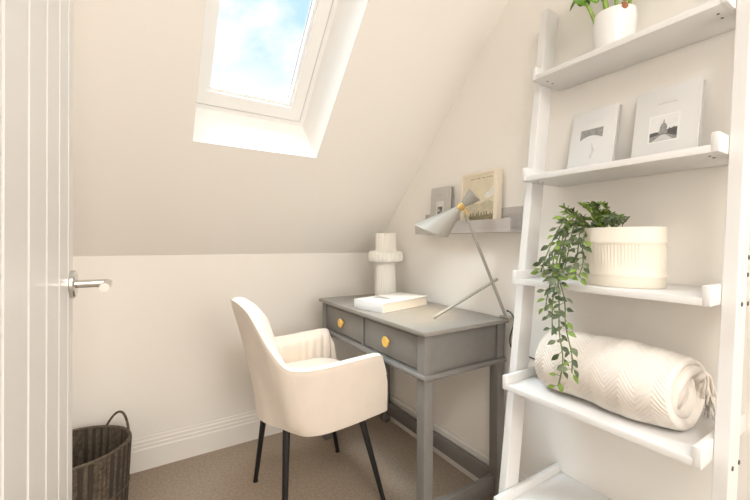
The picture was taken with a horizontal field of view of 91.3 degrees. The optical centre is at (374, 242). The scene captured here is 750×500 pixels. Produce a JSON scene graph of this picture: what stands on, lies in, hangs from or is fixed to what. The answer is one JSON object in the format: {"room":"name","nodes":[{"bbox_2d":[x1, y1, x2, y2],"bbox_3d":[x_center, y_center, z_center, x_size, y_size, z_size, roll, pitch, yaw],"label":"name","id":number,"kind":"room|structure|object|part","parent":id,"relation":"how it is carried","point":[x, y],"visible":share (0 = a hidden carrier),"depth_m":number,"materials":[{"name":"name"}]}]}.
{"room":"home office","nodes":[
{"label":"home office","id":0,"kind":"room"},
{"bbox_2d":[72,253,373,439],"bbox_3d":[-1.036,0.575,1.882,2.563,1.030,0.100,0,0,-32],"label":"wall","id":1,"kind":"structure","parent":0,"point":[163,347],"depth_m":1.86,"materials":[{"name":"white paint"}]},
{"bbox_2d":[130,411,282,473],"bbox_3d":[-1.007,1.015,1.833,2.363,0.152,0.018,0,0,-32],"label":"baseboard","id":2,"kind":"structure","parent":1,"relation":"attached to","point":[148,452],"depth_m":1.88,"materials":[{"name":"white paint"}]},
{"bbox_2d":[73,0,507,255],"bbox_3d":[0.277,-0.613,-0.188,2.363,1.370,4.792,0,0,-32],"label":"ceiling","id":3,"kind":"structure","parent":0,"point":[142,184],"depth_m":1.59,"materials":[{"name":"white paint"}]},
{"bbox_2d":[196,0,338,126],"bbox_3d":[-0.374,-0.983,1.365,0.504,0.855,0.830,0,0,-32],"label":"window","id":4,"kind":"structure","parent":3,"relation":"attached to","point":[292,110],"depth_m":1.55,"materials":[{"name":"white"}]},
{"bbox_2d":[193,0,367,157],"bbox_3d":[-0.299,-0.870,1.290,0.533,0.928,0.880,0,0,-32],"label":"window reveal","id":5,"kind":"structure","parent":3,"relation":"attached to","point":[210,126],"depth_m":1.59,"materials":[{"name":"white paint"}]},
{"bbox_2d":[128,414,488,499],"bbox_3d":[0.268,1.142,-0.184,2.563,0.080,4.992,0,0,-32],"label":"floor","id":6,"kind":"structure","parent":0,"point":[316,471],"depth_m":1.75,"materials":[{"name":"beige carpet"}]},
{"bbox_2d":[0,0,112,499],"bbox_3d":[-0.384,0.098,0.412,0.104,1.982,0.807,0,0,-32],"label":"door","id":7,"kind":"structure","parent":6,"relation":"on","point":[39,283],"depth_m":0.49,"materials":[{"name":"white paint"}]},
{"bbox_3d":[-0.543,0.082,0.705,0.060,0.016,0.100,0,0,-32],"label":"lever","id":8,"kind":"part","parent":7,"relation":"part of","materials":[{"name":"silver metal"}]},
{"bbox_2d":[72,410,131,499],"bbox_3d":[-1.204,0.911,1.432,0.436,0.354,0.370,0,0,-32],"label":"laundry basket","id":9,"kind":"object","parent":6,"relation":"on","point":[101,454],"visible":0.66,"depth_m":1.47,"materials":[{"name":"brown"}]},
{"bbox_3d":[-1.119,0.782,1.600,0.154,0.096,0.025,0,0,18],"label":"handle","id":10,"kind":"part","parent":9,"relation":"part of","materials":[{"name":"brown wicker"}]},
{"bbox_2d":[230,297,387,499],"bbox_3d":[-0.311,0.656,1.577,0.592,0.878,0.552,0,0,-32],"label":"desk chair","id":11,"kind":"object","parent":6,"relation":"on","point":[301,387],"visible":1,"depth_m":1.39,"materials":[{"name":"beige fabric"}]},
{"bbox_3d":[-0.512,0.889,1.658,0.102,0.397,0.029,0,0,43],"label":"leg","id":12,"kind":"part","parent":11,"relation":"part of","materials":[{"name":"black metal"}]},
{"bbox_3d":[-0.336,0.891,1.367,0.029,0.396,0.095,0,0,-4],"label":"leg","id":13,"kind":"part","parent":11,"relation":"part of","materials":[{"name":"black metal"}]},
{"bbox_3d":[-0.311,0.463,1.574,0.577,0.498,0.537,0,0,-32],"label":"backrest","id":14,"kind":"part","parent":11,"relation":"part of","materials":[{"name":"beige fabric"}]},
{"bbox_3d":[-0.285,0.631,1.592,0.424,0.163,0.406,0,0,-32],"label":"seat","id":15,"kind":"part","parent":11,"relation":"part of","materials":[{"name":"beige fabric"}]},
{"bbox_3d":[-0.221,0.890,1.867,0.028,0.399,0.143,0,0,24],"label":"leg","id":16,"kind":"part","parent":11,"relation":"part of","materials":[{"name":"black metal"}]},
{"bbox_3d":[-0.016,0.892,1.533,0.133,0.398,0.028,0,0,2],"label":"leg","id":17,"kind":"part","parent":11,"relation":"part of","materials":[{"name":"black metal"}]},
{"bbox_2d":[319,294,508,499],"bbox_3d":[0.120,0.705,1.805,0.461,0.782,0.920,0,0,-32],"label":"writing desk","id":18,"kind":"object","parent":6,"relation":"on","point":[427,348],"visible":0.88,"depth_m":1.52,"materials":[{"name":"grey paint"}]},
{"bbox_3d":[-0.269,0.711,2.059,0.043,0.765,0.043,0,0,-32],"label":"leg","id":19,"kind":"part","parent":18,"relation":"part of","materials":[{"name":"grey paint"}]},
{"bbox_3d":[-0.172,0.406,1.860,0.020,0.045,0.045,0,0,-32],"label":"knob","id":20,"kind":"part","parent":18,"relation":"part of","materials":[{"name":"gold metal"}]},
{"bbox_3d":[-0.156,0.406,1.870,0.018,0.120,0.385,0,0,-32],"label":"drawer","id":21,"kind":"part","parent":18,"relation":"part of","materials":[{"name":"grey paint"}]},
{"bbox_3d":[0.117,0.408,1.801,0.413,0.153,0.840,0,0,-32],"label":"drawer rail","id":22,"kind":"part","parent":18,"relation":"part of","materials":[{"name":"grey paint"}]},
{"bbox_3d":[0.065,0.713,2.270,0.043,0.765,0.043,0,0,-32],"label":"leg","id":23,"kind":"part","parent":18,"relation":"part of","materials":[{"name":"grey paint"}]},
{"bbox_2d":[368,233,402,295],"bbox_3d":[0.062,0.129,2.128,0.205,0.368,0.203,0,0,-32],"label":"ribbed vase","id":24,"kind":"object","parent":18,"relation":"on","point":[385,255],"visible":0.89,"depth_m":2.08,"materials":[{"name":"white ceramic"}]},
{"bbox_3d":[0.046,0.408,1.515,0.020,0.045,0.045,0,0,-32],"label":"knob","id":25,"kind":"part","parent":18,"relation":"part of","materials":[{"name":"gold metal"}]},
{"bbox_2d":[354,292,427,312],"bbox_3d":[0.085,0.291,1.821,0.190,0.045,0.337,0,0,44],"label":"book","id":26,"kind":"object","parent":18,"relation":"on","point":[384,303],"visible":1,"depth_m":1.75,"materials":[{"name":"white paper"}]},
{"bbox_3d":[0.062,0.408,1.525,0.018,0.120,0.385,0,0,-32],"label":"drawer","id":27,"kind":"part","parent":18,"relation":"part of","materials":[{"name":"grey paint"}]},
{"bbox_3d":[0.121,0.487,1.804,0.447,0.022,0.908,0,0,-32],"label":"moulding","id":28,"kind":"part","parent":18,"relation":"part of","materials":[{"name":"grey paint"}]},
{"bbox_3d":[0.183,0.715,1.345,0.043,0.765,0.043,0,0,-32],"label":"leg","id":29,"kind":"part","parent":18,"relation":"part of","materials":[{"name":"grey paint"}]},
{"bbox_3d":[0.140,0.408,1.816,0.386,0.153,0.868,0,0,-32],"label":"panel","id":30,"kind":"part","parent":18,"relation":"part of","materials":[{"name":"grey paint"}]},
{"bbox_2d":[415,189,534,359],"bbox_3d":[0.412,0.118,1.540,0.496,0.685,0.138,0,0,14],"label":"desk lamp","id":31,"kind":"object","parent":18,"relation":"on","point":[441,224],"visible":0.92,"depth_m":1.52,"materials":[{"name":"grey metal"}]},
{"bbox_3d":[0.256,-0.089,1.568,0.147,0.130,0.182,0,0,-32],"label":"lamp shade","id":32,"kind":"part","parent":31,"relation":"part of","materials":[{"name":"grey metal"}]},
{"bbox_3d":[0.464,0.097,1.534,0.185,0.430,0.013,0,0,-3],"label":"rod","id":33,"kind":"part","parent":31,"relation":"part of","materials":[{"name":"grey metal"}]},
{"bbox_3d":[0.516,0.716,1.555,0.043,0.765,0.043,0,0,-32],"label":"leg","id":34,"kind":"part","parent":18,"relation":"part of","materials":[{"name":"grey paint"}]},
{"bbox_2d":[494,0,749,499],"bbox_3d":[0.670,0.125,1.060,0.353,1.952,0.566,0,0,-32],"label":"ladder shelf","id":35,"kind":"object","parent":6,"relation":"on","point":[717,440],"visible":0.91,"depth_m":0.98,"materials":[{"name":"white paint"}]},
{"bbox_3d":[0.553,0.456,1.280,0.312,0.046,0.016,0,0,-32],"label":"rail","id":36,"kind":"part","parent":35,"relation":"part of","materials":[{"name":"white paint"}]},
{"bbox_3d":[0.534,0.841,1.270,0.352,0.046,0.016,0,0,-32],"label":"rail","id":37,"kind":"part","parent":35,"relation":"part of","materials":[{"name":"white paint"}]},
{"bbox_3d":[0.534,0.124,1.293,0.321,1.952,0.027,0,0,-32],"label":"post","id":38,"kind":"part","parent":35,"relation":"part of","materials":[{"name":"white paint"}]},
{"bbox_3d":[0.575,0.115,1.292,0.264,0.046,0.016,0,0,-32],"label":"rail","id":39,"kind":"part","parent":35,"relation":"part of","materials":[{"name":"white paint"}]},
{"bbox_3d":[0.598,-0.232,1.305,0.215,0.046,0.016,0,0,-32],"label":"rail","id":40,"kind":"part","parent":35,"relation":"part of","materials":[{"name":"white paint"}]},
{"bbox_3d":[0.621,-0.587,1.317,0.164,0.046,0.016,0,0,-32],"label":"rail","id":41,"kind":"part","parent":35,"relation":"part of","materials":[{"name":"white paint"}]},
{"bbox_3d":[0.667,0.856,1.063,0.352,0.018,0.507,0,0,-32],"label":"shelf","id":42,"kind":"part","parent":35,"relation":"part of","materials":[{"name":"white paint"}]},
{"bbox_2d":[567,102,621,168],"bbox_3d":[0.731,-0.339,1.229,0.070,0.224,0.146,0,0,-32],"label":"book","id":43,"kind":"object","parent":35,"relation":"on","point":[594,138],"visible":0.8,"depth_m":1.22,"materials":[{"name":"white paper"}]},
{"bbox_2d":[580,126,603,140],"bbox_3d":[0.725,-0.365,1.228,0.009,0.035,0.072,0,0,-32],"label":"photo","id":44,"kind":"object","parent":43,"relation":"attached to","point":[587,133],"depth_m":1.23,"materials":[{"name":"grey paper"}]},
{"bbox_2d":[530,201,667,392],"bbox_3d":[0.643,0.145,1.049,0.312,0.538,0.207,0,0,-7],"label":"trailing plant","id":45,"kind":"object","parent":35,"relation":"on","point":[614,255],"visible":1,"depth_m":1.02,"materials":[{"name":"green plant"}]},
{"bbox_3d":[0.605,0.144,1.057,0.214,0.513,0.141,0,0,-3],"label":"stem","id":46,"kind":"part","parent":45,"relation":"part of","materials":[{"name":"green plant"}]},
{"bbox_3d":[0.710,0.039,1.057,0.171,0.164,0.214,0,0,-32],"label":"planter","id":47,"kind":"part","parent":45,"relation":"part of","materials":[{"name":"beige ceramic"}]},
{"bbox_2d":[570,0,637,49],"bbox_3d":[0.741,-0.757,1.111,0.157,0.350,0.319,0,0,-32],"label":"potted plant","id":48,"kind":"object","parent":35,"relation":"on","point":[616,22],"visible":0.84,"depth_m":1.10,"materials":[{"name":"green plant"}]},
{"bbox_3d":[0.748,-0.761,1.098,0.100,0.164,0.218,0,0,-32],"label":"stem","id":49,"kind":"part","parent":48,"relation":"part of","materials":[{"name":"green plant"}]},
{"bbox_3d":[0.745,-0.645,1.142,0.117,0.126,0.117,0,0,-32],"label":"pot","id":50,"kind":"part","parent":48,"relation":"part of","materials":[{"name":"white ceramic"}]},
{"bbox_3d":[0.740,-0.705,1.093,0.028,0.031,0.028,0,0,-32],"label":"bulb","id":51,"kind":"part","parent":48,"relation":"part of","materials":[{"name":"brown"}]},
{"bbox_3d":[0.685,0.471,1.073,0.312,0.018,0.507,0,0,-32],"label":"shelf","id":52,"kind":"part","parent":35,"relation":"part of","materials":[{"name":"white paint"}]},
{"bbox_2d":[535,329,716,430],"bbox_3d":[0.682,0.364,1.039,0.253,0.192,0.408,0,0,-38],"label":"throw blanket","id":53,"kind":"object","parent":35,"relation":"on","point":[634,380],"visible":0.96,"depth_m":0.94,"materials":[{"name":"beige fabric"}]},
{"bbox_3d":[0.730,-0.217,1.097,0.215,0.018,0.507,0,0,-32],"label":"shelf","id":54,"kind":"part","parent":35,"relation":"part of","materials":[{"name":"white paint"}]},
{"bbox_3d":[0.707,0.130,1.085,0.264,0.018,0.507,0,0,-32],"label":"shelf","id":55,"kind":"part","parent":35,"relation":"part of","materials":[{"name":"white paint"}]},
{"bbox_3d":[0.753,-0.572,1.110,0.164,0.018,0.507,0,0,-32],"label":"shelf","id":56,"kind":"part","parent":35,"relation":"part of","materials":[{"name":"white paint"}]},
{"bbox_2d":[631,77,705,157],"bbox_3d":[0.840,-0.340,1.058,0.069,0.227,0.156,0,0,-32],"label":"book","id":57,"kind":"object","parent":35,"relation":"on","point":[667,119],"visible":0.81,"depth_m":1.04,"materials":[{"name":"white paper"}]},
{"bbox_2d":[650,112,678,142],"bbox_3d":[0.828,-0.330,1.052,0.017,0.074,0.065,0,0,-32],"label":"photo","id":58,"kind":"object","parent":57,"relation":"attached to","point":[664,126],"depth_m":1.05},
{"bbox_3d":[0.816,0.458,0.864,0.312,0.046,0.016,0,0,-32],"label":"rail","id":59,"kind":"part","parent":35,"relation":"part of","materials":[{"name":"white paint"}]},
{"bbox_3d":[0.861,-0.230,0.888,0.215,0.046,0.016,0,0,-32],"label":"rail","id":60,"kind":"part","parent":35,"relation":"part of","materials":[{"name":"white paint"}]},
{"bbox_3d":[0.838,0.117,0.876,0.264,0.046,0.016,0,0,-32],"label":"rail","id":61,"kind":"part","parent":35,"relation":"part of","materials":[{"name":"white paint"}]},
{"bbox_3d":[0.884,-0.585,0.901,0.164,0.046,0.016,0,0,-32],"label":"rail","id":62,"kind":"part","parent":35,"relation":"part of","materials":[{"name":"white paint"}]},
{"bbox_3d":[0.821,0.126,0.839,0.321,1.952,0.027,0,0,-32],"label":"post","id":63,"kind":"part","parent":35,"relation":"part of","materials":[{"name":"white paint"}]},
{"bbox_2d":[374,0,749,499],"bbox_3d":[1.342,-0.094,0.429,0.100,2.400,4.892,0,0,-32],"label":"wall","id":64,"kind":"structure","parent":0,"point":[487,126],"depth_m":1.32,"materials":[{"name":"white paint"}]},
{"bbox_2d":[390,394,526,482],"bbox_3d":[1.264,1.029,0.435,0.018,0.152,4.774,0,0,-32],"label":"baseboard","id":65,"kind":"structure","parent":64,"relation":"attached to","point":[451,436],"depth_m":1.83,"materials":[{"name":"white paint"}]},
{"bbox_2d":[415,206,522,233],"bbox_3d":[0.410,-0.099,1.731,0.082,0.107,0.600,0,0,-32],"label":"ledge","id":66,"kind":"object","parent":64,"relation":"attached to","point":[511,219],"visible":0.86,"depth_m":1.55,"materials":[{"name":"grey paint"}]},
{"bbox_2d":[430,186,452,216],"bbox_3d":[0.335,-0.171,1.868,0.037,0.223,0.133,0,0,-32],"label":"book","id":67,"kind":"object","parent":66,"relation":"on","point":[441,197],"visible":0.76,"depth_m":1.85,"materials":[{"name":"grey paper"}]},
{"bbox_2d":[436,201,443,214],"bbox_3d":[0.328,-0.171,1.856,0.006,0.080,0.056,0,0,-32],"label":"photo","id":68,"kind":"object","parent":67,"relation":"attached to","point":[439,204],"depth_m":1.86,"materials":[{"name":"grey paper"}]},
{"bbox_3d":[0.405,-0.052,1.728,0.071,0.013,0.600,0,0,-32],"label":"board","id":69,"kind":"part","parent":66,"relation":"part of","materials":[{"name":"grey paint"}]},
{"bbox_2d":[460,168,502,220],"bbox_3d":[0.472,-0.188,1.645,0.043,0.259,0.208,0,0,-32],"label":"framed print","id":70,"kind":"object","parent":66,"relation":"on","point":[486,185],"visible":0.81,"depth_m":1.61,"materials":[{"name":"beige paper"}]}
]}

